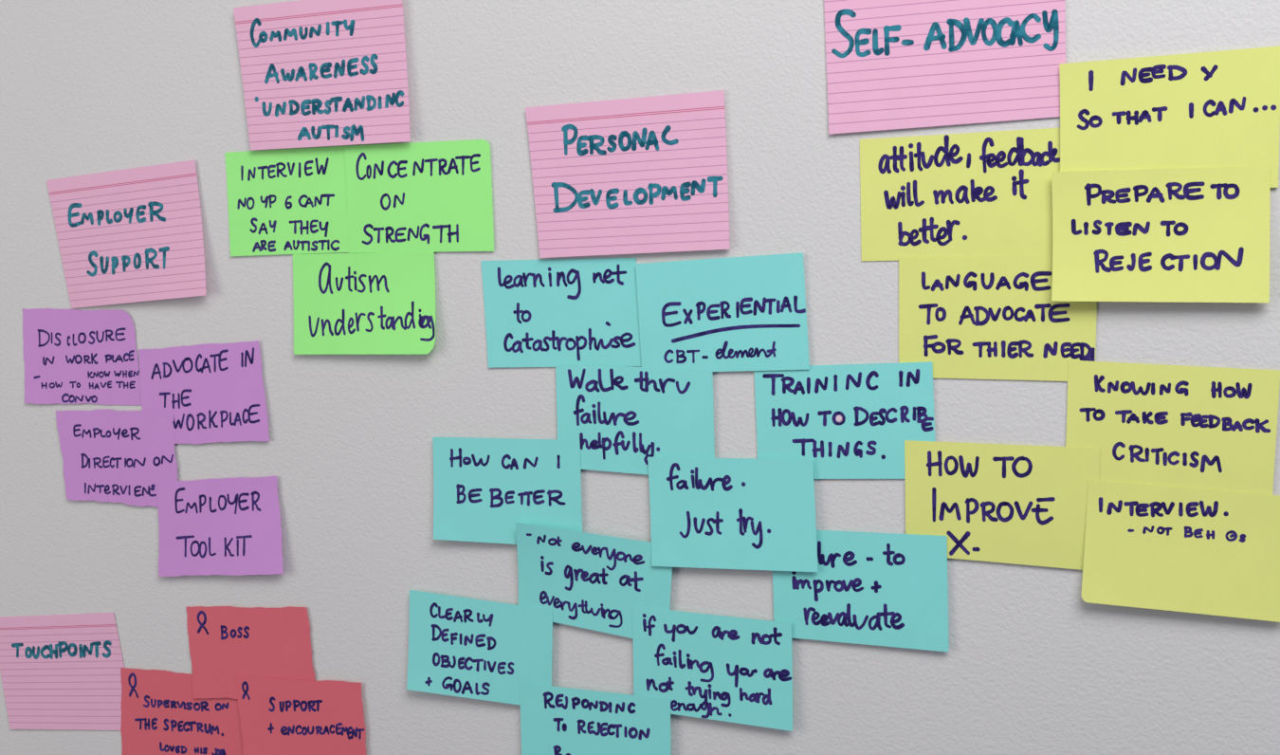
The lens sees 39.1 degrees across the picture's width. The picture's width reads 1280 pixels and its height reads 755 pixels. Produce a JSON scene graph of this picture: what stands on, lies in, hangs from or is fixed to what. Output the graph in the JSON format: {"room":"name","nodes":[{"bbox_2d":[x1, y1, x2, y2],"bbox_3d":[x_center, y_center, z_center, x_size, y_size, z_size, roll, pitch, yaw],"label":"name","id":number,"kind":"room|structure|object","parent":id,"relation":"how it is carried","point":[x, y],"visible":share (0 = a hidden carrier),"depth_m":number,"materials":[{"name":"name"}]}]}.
{"room":"meeting room","nodes":[
{"label":"meeting room","id":0,"kind":"room"},
{"bbox_2d":[0,0,1279,754],"bbox_3d":[0.529,0.021,1.057,4.400,2.700,0.120,1,7,27],"label":"wall","id":1,"kind":"structure","parent":0,"point":[1030,666],"depth_m":1.29,"materials":[{"name":"paint"}]},
{"bbox_2d":[0,612,124,730],"bbox_3d":[-0.491,0.250,1.530,0.157,0.113,0.001,1,7,27],"label":"card","id":2,"kind":"object","parent":1,"relation":"attached to","point":[58,671],"visible":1,"depth_m":1.53,"materials":[{"name":"pink paper"}]},
{"bbox_2d":[22,308,141,404],"bbox_3d":[-0.460,-0.017,1.481,0.128,0.080,0.002,1,7,27],"label":"sticky note","id":3,"kind":"object","parent":1,"relation":"attached to","point":[71,356],"visible":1,"depth_m":1.48,"materials":[{"name":"purple paper"}]},
{"bbox_2d":[55,408,177,507],"bbox_3d":[-0.428,0.065,1.474,0.127,0.080,0.001,1,7,27],"label":"sticky note","id":4,"kind":"object","parent":1,"relation":"attached to","point":[109,455],"visible":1,"depth_m":1.47,"materials":[{"name":"purple paper"}]},
{"bbox_2d":[46,160,206,308],"bbox_3d":[-0.411,-0.113,1.444,0.167,0.116,0.007,2,7,29],"label":"card","id":5,"kind":"object","parent":1,"relation":"attached to","point":[135,234],"visible":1,"depth_m":1.44,"materials":[{"name":"pink paper"}]},
{"bbox_2d":[120,667,243,754],"bbox_3d":[-0.376,0.283,1.476,0.134,0.089,0.001,1,7,27],"label":"sticky note","id":6,"kind":"object","parent":1,"relation":"attached to","point":[161,715],"visible":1,"depth_m":1.48,"materials":[{"name":"red paper"}]},
{"bbox_2d":[138,340,269,443],"bbox_3d":[-0.346,0.013,1.427,0.129,0.086,0.002,1,7,27],"label":"sticky note","id":7,"kind":"object","parent":1,"relation":"attached to","point":[214,393],"visible":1,"depth_m":1.42,"materials":[{"name":"purple paper"}]},
{"bbox_2d":[157,475,283,576],"bbox_3d":[-0.336,0.119,1.431,0.129,0.088,0.005,1,7,27],"label":"sticky note","id":8,"kind":"object","parent":1,"relation":"attached to","point":[231,526],"visible":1,"depth_m":1.43,"materials":[{"name":"purple paper"}]},
{"bbox_2d":[185,605,315,698],"bbox_3d":[-0.310,0.220,1.434,0.127,0.084,0.002,1,7,27],"label":"sticky note","id":9,"kind":"object","parent":1,"relation":"attached to","point":[226,642],"visible":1,"depth_m":1.44,"materials":[{"name":"red paper"}]},
{"bbox_2d":[224,145,348,255],"bbox_3d":[-0.262,-0.133,1.367,0.129,0.081,0.002,1,7,27],"label":"sticky note","id":10,"kind":"object","parent":1,"relation":"attached to","point":[283,201],"visible":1,"depth_m":1.37,"materials":[{"name":"green paper"}]},
{"bbox_2d":[235,675,365,754],"bbox_3d":[-0.268,0.274,1.417,0.125,0.081,0.003,1,7,27],"label":"sticky note","id":11,"kind":"object","parent":1,"relation":"attached to","point":[278,716],"visible":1,"depth_m":1.42,"materials":[{"name":"red paper"}]},
{"bbox_2d":[233,0,410,150],"bbox_3d":[-0.237,-0.227,1.340,0.157,0.110,0.003,1,7,28],"label":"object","id":12,"kind":"object","parent":1,"relation":"attached to","point":[316,73],"visible":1,"depth_m":1.34,"materials":[{"name":"pink paper"}]},
{"bbox_2d":[292,251,435,354],"bbox_3d":[-0.208,-0.055,1.346,0.130,0.077,0.006,1,7,27],"label":"sticky note","id":13,"kind":"object","parent":1,"relation":"attached to","point":[365,302],"visible":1,"depth_m":1.35,"materials":[{"name":"green paper"}]},
{"bbox_2d":[344,139,493,253],"bbox_3d":[-0.163,-0.132,1.317,0.127,0.080,0.001,1,7,27],"label":"sticky note","id":14,"kind":"object","parent":1,"relation":"attached to","point":[433,195],"visible":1,"depth_m":1.32,"materials":[{"name":"green paper"}]},
{"bbox_2d":[406,589,552,705],"bbox_3d":[-0.120,0.201,1.331,0.127,0.080,0.004,1,7,27],"label":"sticky note","id":15,"kind":"object","parent":1,"relation":"attached to","point":[459,646],"visible":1,"depth_m":1.33,"materials":[{"name":"teal paper"}]},
{"bbox_2d":[432,437,582,544],"bbox_3d":[-0.098,0.082,1.307,0.125,0.078,0.004,1,7,27],"label":"sticky note","id":16,"kind":"object","parent":1,"relation":"attached to","point":[483,486],"visible":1,"depth_m":1.31,"materials":[{"name":"teal paper"}]},
{"bbox_2d":[480,257,641,367],"bbox_3d":[-0.057,-0.045,1.275,0.127,0.078,0.001,1,7,26],"label":"sticky note","id":17,"kind":"object","parent":1,"relation":"attached to","point":[539,313],"visible":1,"depth_m":1.27,"materials":[{"name":"teal paper"}]},
{"bbox_2d":[515,521,672,638],"bbox_3d":[-0.034,0.146,1.281,0.128,0.083,0.007,1,7,27],"label":"sticky note","id":18,"kind":"object","parent":1,"relation":"attached to","point":[588,580],"visible":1,"depth_m":1.28,"materials":[{"name":"teal paper"}]},
{"bbox_2d":[519,682,670,754],"bbox_3d":[-0.033,0.265,1.296,0.123,0.082,0.002,1,7,27],"label":"sticky note","id":19,"kind":"object","parent":1,"relation":"attached to","point":[554,720],"visible":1,"depth_m":1.30,"materials":[{"name":"teal paper"}]},
{"bbox_2d":[525,90,730,257],"bbox_3d":[-0.010,-0.138,1.238,0.155,0.110,0.003,1,7,27],"label":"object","id":20,"kind":"object","parent":1,"relation":"attached to","point":[647,174],"visible":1,"depth_m":1.24,"materials":[{"name":"pink paper"}]},
{"bbox_2d":[555,364,714,475],"bbox_3d":[-0.005,0.030,1.256,0.123,0.078,0.001,1,7,27],"label":"sticky note","id":21,"kind":"object","parent":1,"relation":"attached to","point":[620,417],"visible":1,"depth_m":1.26,"materials":[{"name":"teal paper"}]},
{"bbox_2d":[632,605,792,731],"bbox_3d":[0.049,0.201,1.248,0.122,0.077,0.002,1,7,27],"label":"sticky note","id":22,"kind":"object","parent":1,"relation":"attached to","point":[712,667],"visible":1,"depth_m":1.25,"materials":[{"name":"teal paper"}]},
{"bbox_2d":[635,252,809,371],"bbox_3d":[0.055,-0.042,1.218,0.127,0.082,0.001,1,7,27],"label":"sticky note","id":23,"kind":"object","parent":1,"relation":"attached to","point":[745,313],"visible":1,"depth_m":1.22,"materials":[{"name":"teal paper"}]},
{"bbox_2d":[647,457,817,571],"bbox_3d":[0.062,0.093,1.228,0.125,0.080,0.003,1,7,27],"label":"sticky note","id":24,"kind":"object","parent":1,"relation":"attached to","point":[722,513],"visible":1,"depth_m":1.23,"materials":[{"name":"teal paper"}]},
{"bbox_2d":[754,361,935,478],"bbox_3d":[0.134,0.029,1.187,0.126,0.082,0.001,1,7,27],"label":"sticky note","id":25,"kind":"object","parent":1,"relation":"attached to","point":[853,421],"visible":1,"depth_m":1.19,"materials":[{"name":"teal paper"}]},
{"bbox_2d":[772,530,948,651],"bbox_3d":[0.145,0.139,1.194,0.123,0.077,0.001,1,7,27],"label":"sticky note","id":26,"kind":"object","parent":1,"relation":"attached to","point":[867,588],"visible":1,"depth_m":1.19,"materials":[{"name":"teal paper"}]},
{"bbox_2d":[823,0,1065,134],"bbox_3d":[0.189,-0.212,1.130,0.156,0.112,0.002,1,7,27],"label":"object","id":27,"kind":"object","parent":1,"relation":"attached to","point":[891,64],"visible":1,"depth_m":1.13,"materials":[{"name":"pink paper"}]},
{"bbox_2d":[859,128,1060,260],"bbox_3d":[0.201,-0.114,1.137,0.131,0.081,0.001,1,7,26],"label":"sticky note","id":28,"kind":"object","parent":1,"relation":"attached to","point":[981,193],"visible":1,"depth_m":1.14,"materials":[{"name":"yellow paper"}]},
{"bbox_2d":[898,255,1097,381],"bbox_3d":[0.224,-0.037,1.135,0.129,0.078,0.001,1,7,27],"label":"sticky note","id":29,"kind":"object","parent":1,"relation":"attached to","point":[971,317],"visible":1,"depth_m":1.14,"materials":[{"name":"yellow paper"}]},
{"bbox_2d":[904,439,1099,569],"bbox_3d":[0.229,0.081,1.145,0.126,0.078,0.001,1,7,27],"label":"sticky note","id":30,"kind":"object","parent":1,"relation":"attached to","point":[1026,504],"visible":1,"depth_m":1.15,"materials":[{"name":"yellow paper"}]},
{"bbox_2d":[1051,165,1270,302],"bbox_3d":[0.310,-0.085,1.079,0.128,0.080,0.006,1,7,26],"label":"sticky note","id":31,"kind":"object","parent":1,"relation":"attached to","point":[1179,234],"visible":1,"depth_m":1.08,"materials":[{"name":"yellow paper"}]},
{"bbox_2d":[1059,45,1279,187],"bbox_3d":[0.314,-0.152,1.073,0.128,0.083,0.001,1,7,26],"label":"sticky note","id":32,"kind":"object","parent":1,"relation":"attached to","point":[1221,108],"visible":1,"depth_m":1.07,"materials":[{"name":"yellow paper"}]},
{"bbox_2d":[1065,360,1279,494],"bbox_3d":[0.321,0.032,1.094,0.128,0.084,0.001,1,7,27],"label":"sticky note","id":33,"kind":"object","parent":1,"relation":"attached to","point":[1178,426],"visible":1,"depth_m":1.09,"materials":[{"name":"yellow paper"}]},
{"bbox_2d":[1081,479,1279,621],"bbox_3d":[0.329,0.105,1.094,0.121,0.080,0.006,1,7,27],"label":"sticky note","id":34,"kind":"object","parent":1,"relation":"attached to","point":[1148,546],"visible":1,"depth_m":1.09,"materials":[{"name":"yellow paper"}]}
]}

